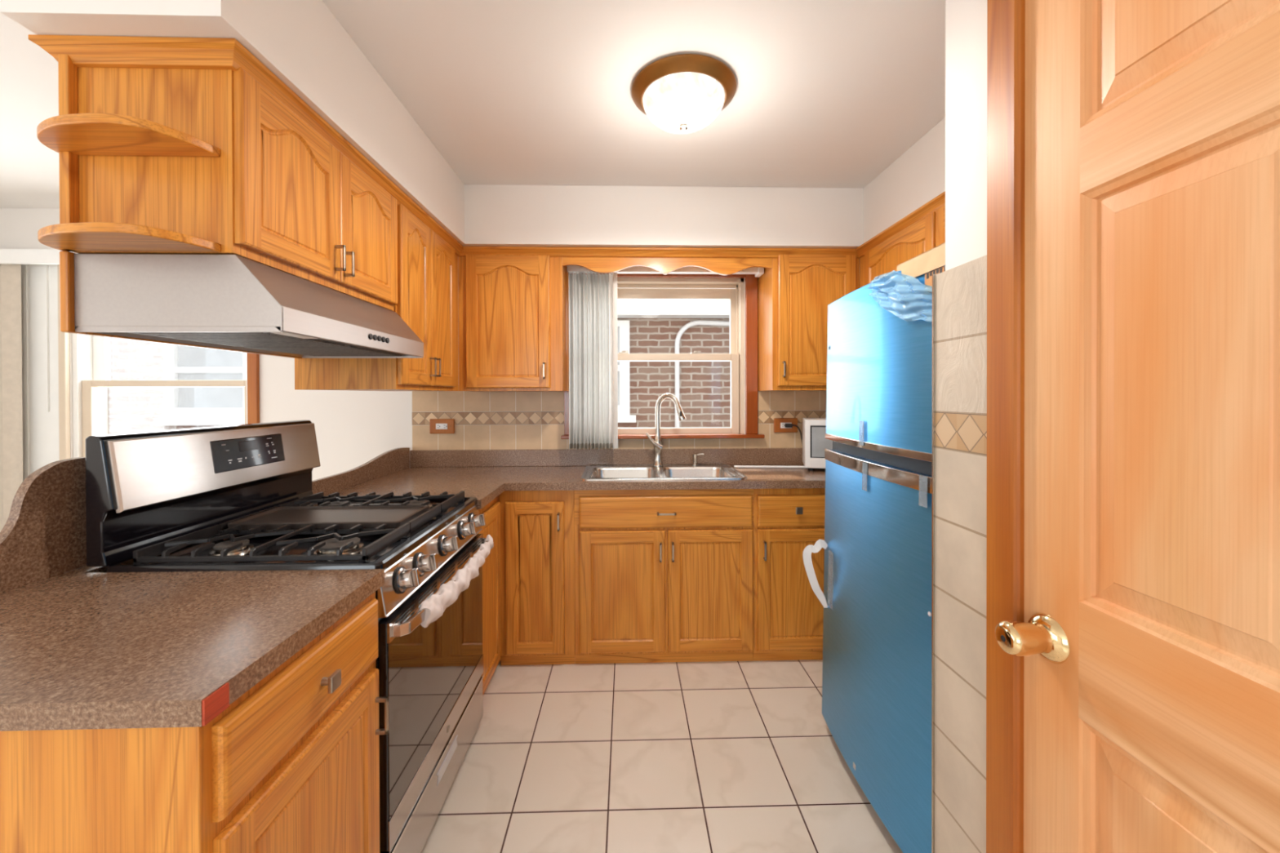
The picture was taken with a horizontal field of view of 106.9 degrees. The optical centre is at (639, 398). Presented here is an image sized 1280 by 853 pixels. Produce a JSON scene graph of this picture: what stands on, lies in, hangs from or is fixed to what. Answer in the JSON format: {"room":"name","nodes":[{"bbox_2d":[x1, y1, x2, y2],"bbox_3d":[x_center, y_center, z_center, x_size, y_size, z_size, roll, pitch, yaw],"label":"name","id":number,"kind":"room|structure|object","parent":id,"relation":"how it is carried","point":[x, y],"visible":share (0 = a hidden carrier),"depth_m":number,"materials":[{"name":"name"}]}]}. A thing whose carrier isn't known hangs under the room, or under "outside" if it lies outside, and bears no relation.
{"room":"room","nodes":[
{"label":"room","id":0,"kind":"room"},
{"bbox_2d":[177,345,243,407],"bbox_3d":[-4.174,-0.293,4.631,0.650,0.770,0.007,0,0,-2],"label":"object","id":1,"kind":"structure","parent":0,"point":[188,356],"depth_m":4.63,"materials":[{"name":"white"}]},
{"bbox_2d":[74,253,423,358],"bbox_3d":[-1.068,-0.244,1.472,0.470,0.179,0.765,0,0,-2],"label":"range hood","id":2,"kind":"object","parent":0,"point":[218,300],"visible":1,"depth_m":1.09,"materials":[{"name":"silver metal"}]},
{"bbox_2d":[270,332,318,338],"bbox_3d":[-0.876,-0.161,1.206,0.040,0.007,0.120,0,0,-2],"label":"lamp","id":3,"kind":"object","parent":2,"relation":"on","point":[284,334],"depth_m":1.20,"materials":[{"name":"white plastic"}]},
{"bbox_2d":[0,208,826,502],"bbox_3d":[-1.271,0.103,2.943,5.820,2.440,0.208,0,0,-2],"label":"wall","id":4,"kind":"structure","parent":0,"point":[483,420],"depth_m":2.84,"materials":[{"name":"paint"}]},
{"bbox_2d":[0,248,79,532],"bbox_3d":[-3.090,0.122,2.715,1.730,1.915,0.085,0,0,-2],"label":"vertical blind","id":5,"kind":"object","parent":4,"relation":"attached to","point":[11,260],"visible":0.5,"depth_m":2.71,"materials":[{"name":"beige fabric"}]},
{"bbox_2d":[21,264,259,481],"bbox_3d":[-2.965,0.109,2.780,1.465,1.840,0.060,0,0,-2],"label":"window frame","id":6,"kind":"structure","parent":4,"relation":"attached to","point":[46,379],"depth_m":2.77,"materials":[{"name":"brown wood"}]},
{"bbox_2d":[71,333,247,457],"bbox_3d":[-2.833,-0.137,2.883,1.035,1.230,0.140,0,0,-2],"label":"window","id":7,"kind":"structure","parent":4,"relation":"in","point":[91,372],"depth_m":2.83,"materials":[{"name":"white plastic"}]},
{"bbox_2d":[429,418,454,433],"bbox_3d":[-1.182,0.169,2.833,0.144,0.088,0.018,0,0,-2],"label":"wall outlet","id":8,"kind":"object","parent":4,"relation":"attached to","point":[437,425],"visible":1,"depth_m":2.83,"materials":[{"name":"brown wood"}]},
{"bbox_2d":[435,423,447,429],"bbox_3d":[-1.181,0.169,2.826,0.068,0.034,0.004,0,0,-2],"label":"receptacle","id":9,"kind":"object","parent":8,"relation":"attached to","point":[438,426],"depth_m":2.82,"materials":[{"name":"white plastic"}]},
{"bbox_2d":[457,254,568,391],"bbox_3d":[-0.701,-0.422,2.682,0.558,0.766,0.338,0,0,-2],"label":"upper cabinet","id":10,"kind":"object","parent":4,"relation":"attached to","point":[513,308],"visible":0.96,"depth_m":2.54,"materials":[{"name":"brown wood"}]},
{"bbox_2d":[560,273,764,439],"bbox_3d":[0.137,-0.279,2.873,1.214,1.042,0.110,0,0,-2],"label":"trim","id":11,"kind":"structure","parent":4,"relation":"attached to","point":[751,281],"depth_m":2.87,"materials":[{"name":"brown wood"}]},
{"bbox_2d":[617,277,744,434],"bbox_3d":[0.124,-0.253,2.963,1.031,0.975,0.120,0,0,-2],"label":"window","id":12,"kind":"structure","parent":4,"relation":"in","point":[628,288],"depth_m":2.94,"materials":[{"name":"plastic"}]},
{"bbox_2d":[566,265,764,449],"bbox_3d":[0.148,-0.240,2.753,1.132,1.067,0.102,0,0,-2],"label":"vertical blind","id":13,"kind":"object","parent":12,"relation":"attached to","point":[592,298],"visible":0.97,"depth_m":2.75,"materials":[{"name":"white fabric"}]},
{"bbox_2d":[773,417,797,432],"bbox_3d":[0.888,0.166,2.889,0.144,0.088,0.018,0,0,-2],"label":"wall outlet","id":14,"kind":"object","parent":4,"relation":"attached to","point":[779,423],"visible":0.88,"depth_m":2.88,"materials":[{"name":"brown wood"}]},
{"bbox_2d":[780,422,791,428],"bbox_3d":[0.888,0.166,2.883,0.068,0.034,0.004,0,0,-2],"label":"receptacle","id":15,"kind":"object","parent":14,"relation":"attached to","point":[782,424],"depth_m":2.88,"materials":[{"name":"white plastic"}]},
{"bbox_2d":[757,254,859,391],"bbox_3d":[0.963,-0.426,2.727,0.482,0.766,0.338,0,0,-2],"label":"upper cabinet","id":16,"kind":"object","parent":4,"relation":"attached to","point":[794,295],"visible":0.85,"depth_m":2.59,"materials":[{"name":"brown wood"}]},
{"bbox_2d":[0,0,945,208],"bbox_3d":[-1.190,-1.150,-0.149,5.820,0.100,6.380,0,0,-2],"label":"ceiling","id":17,"kind":"structure","parent":0,"point":[829,93],"depth_m":1.69,"materials":[{"name":"paint"}]},
{"bbox_2d":[631,53,736,133],"bbox_3d":[0.157,-1.040,1.714,0.376,0.146,0.376,0,0,-2],"label":"ceiling light","id":18,"kind":"object","parent":17,"relation":"attached to","point":[680,93],"visible":1,"depth_m":1.62,"materials":[{"name":"white glass"}]},
{"bbox_2d":[0,0,945,248],"bbox_3d":[0.109,-0.959,1.947,2.909,0.309,1.861,0,0,-2],"label":"soffit","id":19,"kind":"structure","parent":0,"point":[302,42],"depth_m":2.14,"materials":[{"name":"paint"}]},
{"bbox_2d":[36,53,397,358],"bbox_3d":[-1.110,-0.474,1.401,0.424,0.645,0.904,0,0,-2],"label":"upper cabinet","id":20,"kind":"object","parent":19,"relation":"attached to","point":[152,161],"visible":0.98,"depth_m":1.09,"materials":[{"name":"brown wood"}]},
{"bbox_2d":[36,112,220,156],"bbox_3d":[-1.135,-0.561,1.016,0.349,0.020,0.137,0,0,-2],"label":"shelf","id":21,"kind":"object","parent":20,"relation":"attached to","point":[90,134],"depth_m":1.01,"materials":[{"name":"brown wood"}]},
{"bbox_2d":[37,222,221,252],"bbox_3d":[-1.134,-0.344,1.017,0.349,0.020,0.137,0,0,-2],"label":"shelf","id":22,"kind":"object","parent":20,"relation":"attached to","point":[82,237],"depth_m":1.00,"materials":[{"name":"brown wood"}]},
{"bbox_2d":[294,203,458,391],"bbox_3d":[-1.138,-0.418,2.200,0.437,0.766,0.692,0,0,-2],"label":"upper cabinet","id":23,"kind":"object","parent":19,"relation":"attached to","point":[428,265],"visible":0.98,"depth_m":2.02,"materials":[{"name":"brown wood"}]},
{"bbox_2d":[28,34,945,258],"bbox_3d":[-0.065,-0.781,1.802,2.586,0.042,1.544,0,0,-2],"label":"trim","id":24,"kind":"structure","parent":19,"relation":"attached to","point":[83,51],"depth_m":1.24,"materials":[{"name":"brown wood"}]},
{"bbox_2d":[562,257,772,275],"bbox_3d":[0.152,-0.740,2.593,1.143,0.132,0.019,0,0,-2],"label":"valance board","id":25,"kind":"object","parent":19,"relation":"attached to","point":[722,266],"visible":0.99,"depth_m":2.58,"materials":[{"name":"brown wood"}]},
{"bbox_2d":[617,327,619,404],"bbox_3d":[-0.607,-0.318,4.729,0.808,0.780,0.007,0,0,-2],"label":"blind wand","id":26,"kind":"object","parent":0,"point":[618,328],"depth_m":4.74,"materials":[{"name":"plastic"}]},
{"bbox_2d":[421,659,902,852],"bbox_3d":[-1.183,1.390,-0.135,5.820,0.100,6.380,0,0,-2],"label":"floor","id":27,"kind":"structure","parent":0,"point":[717,757],"depth_m":1.70,"materials":[{"name":"beige tile"}]},
{"bbox_2d":[0,591,388,852],"bbox_3d":[-0.978,0.896,0.908,0.780,0.876,0.476,0,0,-2],"label":"base cabinet","id":28,"kind":"object","parent":27,"relation":"on","point":[291,765],"visible":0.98,"depth_m":0.72,"materials":[{"name":"brown wood"}]},
{"bbox_2d":[0,457,384,731],"bbox_3d":[-1.006,0.303,0.924,0.782,0.308,0.551,0,0,-2],"label":"countertop","id":29,"kind":"structure","parent":28,"relation":"on","point":[170,649],"depth_m":0.88,"materials":[{"name":"laminate"}]},
{"bbox_2d":[85,419,487,852],"bbox_3d":[-0.954,0.709,1.534,0.777,1.242,0.767,0,0,-2],"label":"gas range","id":30,"kind":"object","parent":27,"relation":"on","point":[237,497],"visible":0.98,"depth_m":1.35,"materials":[{"name":"black metal"}]},
{"bbox_2d":[106,497,477,572],"bbox_3d":[-0.974,0.415,1.532,0.659,0.024,0.767,0,0,-2],"label":"cooktop","id":31,"kind":"object","parent":30,"relation":"in","point":[397,550],"depth_m":1.26,"materials":[{"name":"black metal"}]},
{"bbox_2d":[417,534,493,627],"bbox_3d":[-0.579,0.582,1.583,0.064,0.080,0.647,0,0,-2],"label":"wrap","id":32,"kind":"object","parent":30,"relation":"on","point":[447,593],"visible":1,"depth_m":1.42,"materials":[{"name":"white fabric"}]},
{"bbox_2d":[478,495,500,695],"bbox_3d":[-1.012,0.889,2.130,0.689,0.876,0.415,0,0,-2],"label":"base cabinet","id":33,"kind":"object","parent":27,"relation":"on","point":[491,511],"visible":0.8,"depth_m":2.15,"materials":[{"name":"brown wood"}]},
{"bbox_2d":[498,490,575,665],"bbox_3d":[-0.514,0.885,2.571,0.367,0.876,0.562,0,0,-2],"label":"base cabinet","id":34,"kind":"object","parent":27,"relation":"on","point":[537,527],"visible":0.93,"depth_m":2.32,"materials":[{"name":"brown wood"}]},
{"bbox_2d":[573,488,753,664],"bbox_3d":[0.116,0.884,2.588,0.891,0.876,0.562,0,0,-2],"label":"base cabinet","id":35,"kind":"object","parent":27,"relation":"on","point":[661,575],"visible":1,"depth_m":2.34,"materials":[{"name":"brown wood"}]},
{"bbox_2d":[311,447,825,509],"bbox_3d":[0.080,0.364,2.412,2.910,0.164,0.930,0,0,-2],"label":"countertop","id":36,"kind":"structure","parent":35,"relation":"on","point":[483,475],"depth_m":2.56,"materials":[{"name":"laminate"}]},
{"bbox_2d":[66,565,108,573],"bbox_3d":[-1.367,0.436,1.523,0.045,0.038,0.768,0,0,-2],"label":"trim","id":37,"kind":"structure","parent":36,"relation":"attached to","point":[86,569],"depth_m":1.16,"materials":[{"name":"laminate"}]},
{"bbox_2d":[579,463,746,480],"bbox_3d":[0.116,0.491,2.607,0.848,0.184,0.500,0,0,-2],"label":"sink","id":38,"kind":"object","parent":36,"relation":"in","point":[685,471],"visible":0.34,"depth_m":2.75,"materials":[{"name":"silver metal"}]},
{"bbox_2d":[692,453,703,466],"bbox_3d":[0.341,0.363,2.811,0.072,0.074,0.036,0,0,38],"label":"soap dispenser","id":39,"kind":"object","parent":38,"relation":"on","point":[694,455],"visible":1,"depth_m":2.81,"materials":[{"name":"silver metal"}]},
{"bbox_2d":[645,393,685,466],"bbox_3d":[0.155,0.186,2.779,0.236,0.429,0.089,0,0,14],"label":"kitchen faucet","id":40,"kind":"object","parent":36,"relation":"on","point":[657,442],"visible":1,"depth_m":2.78,"materials":[{"name":"silver metal"}]},
{"bbox_2d":[653,433,662,466],"bbox_3d":[0.106,0.306,2.806,0.062,0.190,0.062,0,0,-2],"label":"faucet","id":41,"kind":"object","parent":40,"relation":"on","point":[657,442],"depth_m":2.79,"materials":[{"name":"silver metal"}]},
{"bbox_2d":[733,465,808,468],"bbox_3d":[0.774,0.397,2.741,0.457,0.017,0.017,0,0,3],"label":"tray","id":42,"kind":"object","parent":36,"relation":"on","point":[735,466],"visible":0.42,"depth_m":2.74,"materials":[{"name":"white plastic"}]},
{"bbox_2d":[802,417,832,471],"bbox_3d":[1.164,0.261,2.679,0.455,0.286,0.248,0,0,15],"label":"microwave oven","id":43,"kind":"object","parent":36,"relation":"on","point":[815,443],"visible":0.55,"depth_m":2.61,"materials":[{"name":"white plastic"}]},
{"bbox_2d":[752,488,825,661],"bbox_3d":[0.816,0.882,2.607,0.510,0.876,0.562,0,0,-2],"label":"base cabinet","id":44,"kind":"object","parent":27,"relation":"on","point":[788,615],"visible":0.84,"depth_m":2.36,"materials":[{"name":"brown wood"}]},
{"bbox_2d":[802,265,945,852],"bbox_3d":[1.065,0.471,1.553,0.869,1.712,0.702,1,0,-2],"label":"refrigerator","id":45,"kind":"object","parent":27,"relation":"on","point":[876,598],"visible":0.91,"depth_m":1.43,"materials":[{"name":"blue metal"}]},
{"bbox_2d":[897,242,945,282],"bbox_3d":[0.829,-0.357,1.261,0.172,0.056,0.240,0,0,-2],"label":"sheet","id":46,"kind":"object","parent":45,"relation":"on","point":[931,260],"visible":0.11,"depth_m":1.25,"materials":[{"name":"beige cardboard"}]},
{"bbox_2d":[924,266,944,294],"bbox_3d":[0.754,-0.300,1.217,0.002,0.055,0.075,0,0,-2],"label":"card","id":47,"kind":"object","parent":45,"relation":"attached to","point":[928,277],"visible":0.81,"depth_m":1.23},
{"bbox_2d":[784,423,802,444],"bbox_3d":[0.970,0.278,2.867,0.186,0.248,0.032,0,0,-2],"label":"power cord","id":48,"kind":"object","parent":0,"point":[786,425],"visible":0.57,"depth_m":2.86,"materials":[{"name":"black rubber"}]},
{"bbox_2d":[945,0,986,271],"bbox_3d":[1.190,0.118,-1.002,0.917,2.440,4.130,0,0,-2],"label":"wall","id":49,"kind":"structure","parent":0,"point":[966,20],"depth_m":0.98,"materials":[{"name":"paint"}]},
{"bbox_2d":[931,274,936,852],"bbox_3d":[0.662,0.528,1.054,0.027,1.602,0.004,0,0,-2],"label":"trim","id":50,"kind":"structure","parent":49,"relation":"attached to","point":[933,275],"depth_m":1.05,"materials":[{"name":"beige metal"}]},
{"bbox_2d":[934,254,986,852],"bbox_3d":[0.667,0.529,0.957,0.022,1.600,0.190,0,0,-2],"label":"tiled wall","id":51,"kind":"structure","parent":49,"relation":"attached to","point":[961,291],"depth_m":0.97,"materials":[{"name":"beige tile"}]},
{"bbox_2d":[986,0,1025,852],"bbox_3d":[0.721,0.272,0.392,0.139,2.120,0.981,0,0,-2],"label":"trim","id":52,"kind":"structure","parent":49,"relation":"attached to","point":[1006,19],"depth_m":0.83,"materials":[{"name":"brown wood"}]},
{"bbox_2d":[995,0,1279,852],"bbox_3d":[0.645,0.312,0.402,0.109,2.020,0.825,0,0,-2],"label":"door","id":53,"kind":"structure","parent":49,"relation":"in","point":[1148,638],"depth_m":0.61,"materials":[{"name":"brown wood"}]},
{"bbox_3d":[1.618,0.101,1.941,0.100,2.440,1.970,0,0,-2],"label":"wall","id":54,"kind":"structure","parent":0,"visible":0},
{"bbox_2d":[859,204,945,287],"bbox_3d":[1.383,-0.642,1.970,0.354,0.328,1.289,0,0,-2],"label":"upper cabinet","id":55,"kind":"object","parent":54,"relation":"attached to","point":[927,233],"visible":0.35,"depth_m":2.17,"materials":[{"name":"brown wood"}]},
{"label":"outside","id":56,"kind":"structure","parent":0,"visible":0},
{"bbox_3d":[-1.160,1.832,6.020,14.000,0.150,5.920,0,0,-2],"label":"ground","id":57,"kind":"structure","parent":56,"visible":0},
{"bbox_2d":[107,288,735,434],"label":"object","id":58,"kind":"structure","parent":57,"relation":"on","point":[643,326],"depth_m":4.63,"materials":[{"name":"glass"}]},
{"bbox_2d":[675,320,729,427],"bbox_3d":[0.910,0.466,4.744,1.124,2.484,0.047,0,0,-2],"label":"conduit pipe","id":59,"kind":"object","parent":58,"relation":"attached to","point":[690,324],"visible":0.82,"depth_m":4.71,"materials":[{"name":"metal"}]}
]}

